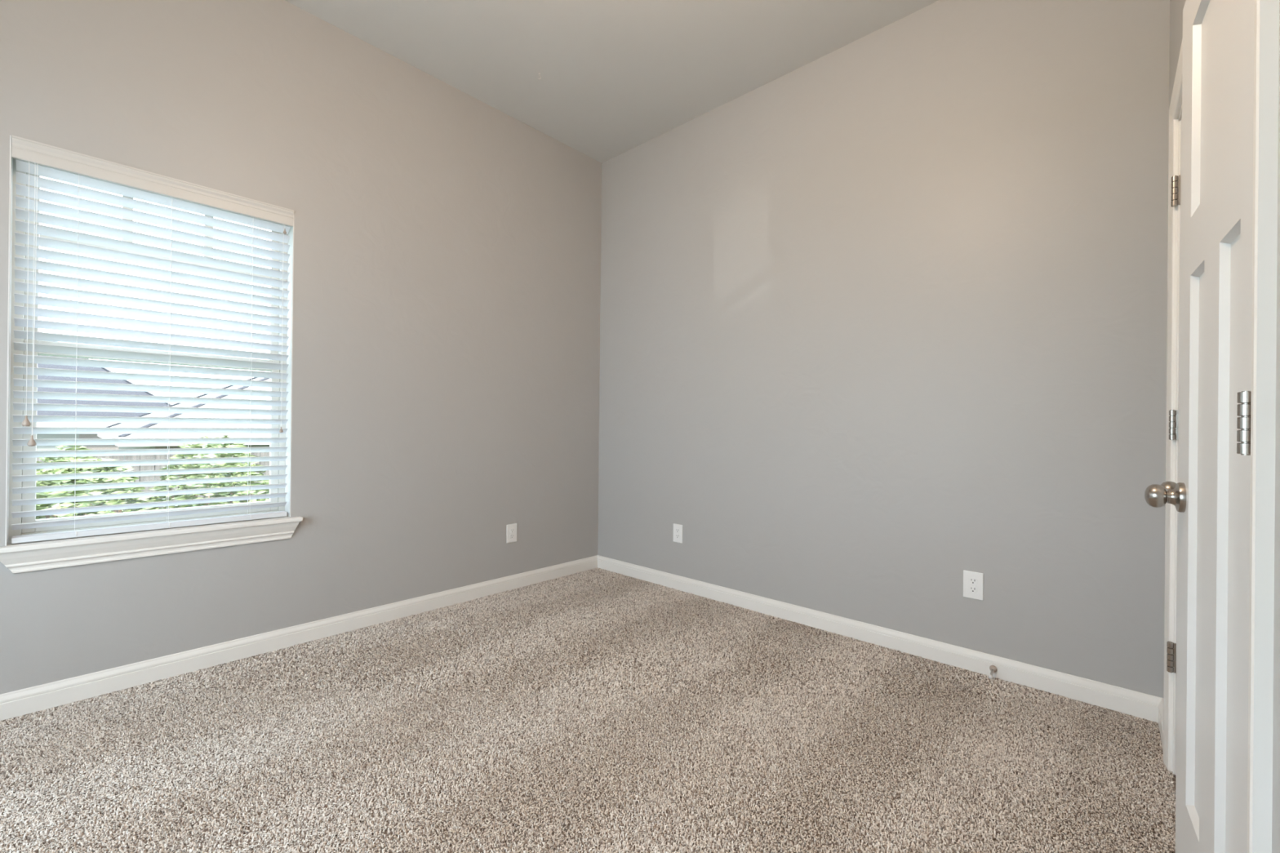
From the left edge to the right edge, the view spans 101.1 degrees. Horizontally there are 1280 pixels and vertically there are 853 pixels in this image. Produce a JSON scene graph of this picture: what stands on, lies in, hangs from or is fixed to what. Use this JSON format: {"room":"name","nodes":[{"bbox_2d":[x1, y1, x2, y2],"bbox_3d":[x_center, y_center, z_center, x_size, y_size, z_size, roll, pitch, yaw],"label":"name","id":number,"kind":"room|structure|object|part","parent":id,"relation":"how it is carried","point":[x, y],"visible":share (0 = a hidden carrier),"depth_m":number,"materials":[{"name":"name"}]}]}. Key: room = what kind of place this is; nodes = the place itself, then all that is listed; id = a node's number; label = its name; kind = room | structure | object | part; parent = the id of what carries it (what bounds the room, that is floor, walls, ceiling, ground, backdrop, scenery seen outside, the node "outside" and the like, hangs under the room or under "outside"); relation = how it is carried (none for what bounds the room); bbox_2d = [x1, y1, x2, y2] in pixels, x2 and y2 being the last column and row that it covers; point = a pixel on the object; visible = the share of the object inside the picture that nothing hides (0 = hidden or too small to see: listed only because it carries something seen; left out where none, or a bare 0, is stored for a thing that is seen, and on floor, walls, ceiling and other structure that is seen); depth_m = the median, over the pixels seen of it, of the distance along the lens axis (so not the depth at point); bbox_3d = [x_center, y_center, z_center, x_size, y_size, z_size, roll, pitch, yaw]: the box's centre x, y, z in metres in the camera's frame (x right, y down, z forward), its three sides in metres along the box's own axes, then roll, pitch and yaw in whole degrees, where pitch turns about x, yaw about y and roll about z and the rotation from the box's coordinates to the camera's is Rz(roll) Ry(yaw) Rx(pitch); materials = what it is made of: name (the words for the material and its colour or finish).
{"room":"empty bedroom","nodes":[
{"label":"empty bedroom","id":0,"kind":"room"},
{"bbox_2d":[0,0,601,694],"bbox_3d":[-1.684,-0.480,2.600,0.160,3.050,4.140,1,0,43],"label":"wall","id":1,"kind":"structure","parent":0,"point":[446,282],"depth_m":2.70,"materials":[{"name":"grey paint"}]},
{"bbox_2d":[0,135,299,573],"bbox_3d":[-1.996,-0.253,2.234,0.180,1.561,0.928,1,0,43],"label":"window","id":2,"kind":"structure","parent":1,"relation":"in","point":[12,484],"depth_m":2.10,"materials":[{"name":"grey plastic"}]},
{"bbox_3d":[-2.033,0.039,2.266,0.024,0.724,0.807,1,0,43],"label":"sash","id":3,"kind":"part","parent":2,"relation":"part of","materials":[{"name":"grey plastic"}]},
{"bbox_3d":[-2.046,-0.635,2.285,0.024,0.728,0.807,1,0,43],"label":"sash","id":4,"kind":"part","parent":2,"relation":"part of","materials":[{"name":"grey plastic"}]},
{"bbox_2d":[11,134,293,543],"bbox_3d":[-1.971,-0.303,2.211,0.072,1.456,0.862,1,0,43],"label":"window blind","id":5,"kind":"object","parent":2,"relation":"attached to","point":[22,148],"visible":1,"depth_m":2.15,"materials":[{"name":"white plastic"}]},
{"bbox_3d":[-2.218,-0.515,1.909,0.008,0.949,0.002,1,0,24],"label":"lift cord","id":6,"kind":"part","parent":5,"relation":"part of","materials":[{"name":"white fabric"}]},
{"bbox_3d":[-2.207,-0.479,1.921,0.008,1.021,0.010,1,0,43],"label":"lift cord","id":7,"kind":"part","parent":5,"relation":"part of","materials":[{"name":"white fabric"}]},
{"bbox_3d":[-2.156,-0.285,2.020,0.049,1.412,0.006,1,0,43],"label":"ladder cord","id":8,"kind":"part","parent":5,"relation":"part of","materials":[{"name":"white fabric"}]},
{"bbox_3d":[-1.985,0.414,2.217,0.048,0.021,0.846,1,0,43],"label":"rail","id":9,"kind":"part","parent":5,"relation":"part of","materials":[{"name":"white plastic"}]},
{"bbox_3d":[-1.975,-0.283,2.216,0.049,1.412,0.006,1,0,43],"label":"ladder cord","id":10,"kind":"part","parent":5,"relation":"part of","materials":[{"name":"white fabric"}]},
{"bbox_3d":[-1.786,-0.281,2.421,0.049,1.412,0.006,1,0,43],"label":"ladder cord","id":11,"kind":"part","parent":5,"relation":"part of","materials":[{"name":"white fabric"}]},
{"bbox_3d":[-1.688,-0.492,2.485,0.008,0.984,0.002,1,0,24],"label":"tilt cord","id":12,"kind":"part","parent":5,"relation":"part of","materials":[{"name":"white fabric"}]},
{"bbox_2d":[0,515,302,553],"bbox_3d":[-1.977,0.438,2.207,0.129,0.019,0.955,1,0,43],"label":"window sill","id":13,"kind":"structure","parent":1,"relation":"attached to","point":[35,545],"depth_m":2.11,"materials":[{"name":"white paint"}]},
{"bbox_2d":[0,555,597,720],"bbox_3d":[-1.635,1.000,2.539,0.014,0.090,3.900,1,0,43],"label":"baseboard","id":14,"kind":"structure","parent":1,"relation":"attached to","point":[18,703],"depth_m":2.37,"materials":[{"name":"white paint"}]},
{"bbox_2d":[506,523,516,543],"bbox_3d":[-0.830,0.692,3.414,0.008,0.119,0.077,1,0,43],"label":"power outlet","id":15,"kind":"object","parent":1,"relation":"attached to","point":[511,533],"visible":1,"depth_m":3.41,"materials":[{"name":"white plastic"}]},
{"bbox_2d":[0,568,1175,852],"bbox_3d":[-0.266,1.136,1.277,4.060,0.144,4.140,1,0,43],"label":"floor","id":16,"kind":"structure","parent":0,"point":[326,673],"depth_m":1.64,"materials":[{"name":"beige carpet"}]},
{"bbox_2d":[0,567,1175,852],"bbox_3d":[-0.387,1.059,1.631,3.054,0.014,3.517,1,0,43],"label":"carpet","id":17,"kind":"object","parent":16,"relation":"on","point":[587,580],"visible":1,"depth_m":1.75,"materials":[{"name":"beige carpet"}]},
{"bbox_2d":[284,0,938,163],"bbox_3d":[-0.233,-2.067,1.281,4.060,0.150,4.140,1,0,43],"label":"ceiling","id":18,"kind":"structure","parent":0,"point":[617,76],"depth_m":2.76,"materials":[{"name":"grey paint"}]},
{"bbox_2d":[597,0,1169,697],"bbox_3d":[1.171,-0.451,2.703,3.900,3.050,0.120,1,0,43],"label":"wall","id":19,"kind":"structure","parent":0,"point":[883,320],"depth_m":2.48,"materials":[{"name":"grey paint"}]},
{"bbox_2d":[673,523,682,543],"bbox_3d":[0.248,0.700,3.454,0.077,0.119,0.008,1,0,43],"label":"power outlet","id":20,"kind":"object","parent":19,"relation":"attached to","point":[677,529],"visible":1,"depth_m":3.45,"materials":[{"name":"white plastic"}]},
{"bbox_2d":[597,555,1162,722],"bbox_3d":[0.791,1.026,2.946,3.032,0.090,0.014,1,0,43],"label":"baseboard","id":21,"kind":"structure","parent":19,"relation":"attached to","point":[1133,703],"depth_m":2.45,"materials":[{"name":"white paint"}]},
{"bbox_2d":[963,569,983,600],"bbox_3d":[1.471,0.701,2.327,0.077,0.119,0.008,1,0,43],"label":"power outlet","id":22,"kind":"object","parent":19,"relation":"attached to","point":[973,582],"visible":1,"depth_m":2.32,"materials":[{"name":"white plastic"}]},
{"bbox_2d":[968,586,977,592],"bbox_3d":[1.469,0.719,2.325,0.034,0.027,0.004,1,0,43],"label":"receptacle","id":23,"kind":"object","parent":22,"relation":"attached to","point":[971,588],"depth_m":2.32,"materials":[{"name":"white plastic"}]},
{"bbox_2d":[968,577,977,584],"bbox_3d":[1.470,0.682,2.325,0.034,0.027,0.004,1,0,43],"label":"receptacle","id":24,"kind":"object","parent":22,"relation":"attached to","point":[971,580],"depth_m":2.32,"materials":[{"name":"white plastic"}]},
{"bbox_2d":[988,665,996,679],"bbox_3d":[1.496,1.043,2.240,0.027,0.035,0.077,1,0,43],"label":"door stop","id":25,"kind":"object","parent":19,"relation":"attached to","point":[993,668],"visible":1,"depth_m":2.25,"materials":[{"name":"silver metal"}]},
{"bbox_2d":[1168,0,1279,852],"bbox_3d":[0.675,-0.459,0.429,0.120,3.050,3.940,1,0,42],"label":"wall","id":26,"kind":"structure","parent":0,"point":[1176,6],"depth_m":0.66,"materials":[{"name":"grey paint"}]},
{"bbox_2d":[1158,697,1163,751],"bbox_3d":[0.609,1.021,0.471,0.014,0.090,3.900,1,0,42],"label":"baseboard","id":27,"kind":"structure","parent":26,"relation":"attached to","point":[1161,704],"depth_m":1.84,"materials":[{"name":"white paint"}]},
{"bbox_2d":[1160,117,1182,773],"bbox_3d":[1.453,0.058,1.419,0.097,2.008,0.618,1,0,42],"label":"door","id":28,"kind":"structure","parent":26,"relation":"in","point":[1175,197],"depth_m":1.63,"materials":[{"name":"white paint"}]},
{"bbox_3d":[1.262,0.157,1.256,0.037,0.052,0.052,1,0,42],"label":"knob","id":29,"kind":"part","parent":28,"relation":"part of","materials":[{"name":"silver metal"}]},
{"bbox_2d":[1144,0,1254,852],"bbox_3d":[1.026,0.053,0.965,0.097,2.008,0.619,1,0,38],"label":"door","id":30,"kind":"structure","parent":26,"relation":"in","point":[1211,497],"depth_m":0.95,"materials":[{"name":"white paint"}]},
{"bbox_3d":[1.155,0.155,1.180,0.038,0.052,0.052,1,0,38],"label":"knob","id":31,"kind":"part","parent":30,"relation":"part of","materials":[{"name":"silver metal"}]},
{"bbox_2d":[1163,0,1279,852],"bbox_3d":[1.295,0.021,1.144,0.138,2.106,1.385,1,0,42],"label":"door frame","id":32,"kind":"structure","parent":26,"relation":"attached to","point":[1266,35],"depth_m":0.67,"materials":[{"name":"white paint"}]},
{"label":"outside","id":33,"kind":"structure","parent":0,"visible":0},
{"bbox_3d":[-15.677,1.790,31.717,59.830,0.805,100.000,1,0,43],"label":"ground","id":34,"kind":"structure","parent":33,"visible":0},
{"bbox_2d":[35,444,123,517],"bbox_3d":[-5.384,1.045,4.907,1.110,1.778,0.962,1,0,43],"label":"leafy shrub","id":35,"kind":"object","parent":34,"relation":"on","point":[46,460],"visible":0.05,"depth_m":4.90,"materials":[{"name":"green plant"}]},
{"bbox_2d":[35,457,153,519],"bbox_3d":[-4.372,1.017,4.150,1.123,1.565,0.861,1,0,43],"label":"leafy shrub","id":36,"kind":"object","parent":34,"relation":"on","point":[117,468],"visible":0.2,"depth_m":4.02,"materials":[{"name":"green plant"}]},
{"bbox_3d":[-4.366,1.187,4.142,0.592,1.226,0.456,1,0,43],"label":"stem","id":37,"kind":"part","parent":36,"relation":"part of","materials":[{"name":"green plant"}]},
{"bbox_2d":[36,331,171,462],"bbox_3d":[-29.772,-1.106,15.159,10.450,6.550,25.450,1,0,43],"label":"house","id":38,"kind":"structure","parent":34,"relation":"on","point":[41,366],"depth_m":19.22,"materials":[{"name":"brick"}]},
{"bbox_2d":[35,452,269,518],"bbox_3d":[-4.518,1.264,9.263,0.155,1.823,16.088,1,0,43],"label":"fence","id":39,"kind":"object","parent":34,"relation":"on","point":[141,468],"visible":0.02,"depth_m":6.99,"materials":[{"name":"white"}]},
{"bbox_2d":[97,377,270,491],"bbox_3d":[-7.381,-0.017,20.285,10.450,4.850,18.550,1,0,43],"label":"house","id":40,"kind":"structure","parent":34,"relation":"on","point":[234,387],"depth_m":11.82,"materials":[{"name":"brick"}]},
{"bbox_2d":[147,435,246,510],"bbox_3d":[-4.699,1.022,5.636,1.099,1.840,0.946,1,0,43],"label":"leafy shrub","id":41,"kind":"object","parent":34,"relation":"on","point":[156,499],"visible":0.08,"depth_m":5.42,"materials":[{"name":"green plant"}]},
{"bbox_3d":[-4.696,1.260,5.629,0.592,1.364,0.514,1,0,43],"label":"stem","id":42,"kind":"part","parent":41,"relation":"part of","materials":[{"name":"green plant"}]},
{"bbox_2d":[168,435,269,508],"bbox_3d":[-3.783,0.943,4.799,1.098,1.728,0.848,1,0,43],"label":"leafy shrub","id":43,"kind":"object","parent":34,"relation":"on","point":[190,496],"visible":0.16,"depth_m":4.59,"materials":[{"name":"green plant"}]},
{"bbox_3d":[-3.769,1.164,4.789,0.592,1.286,0.456,1,0,43],"label":"stem","id":44,"kind":"part","parent":43,"relation":"part of","materials":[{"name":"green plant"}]}
]}

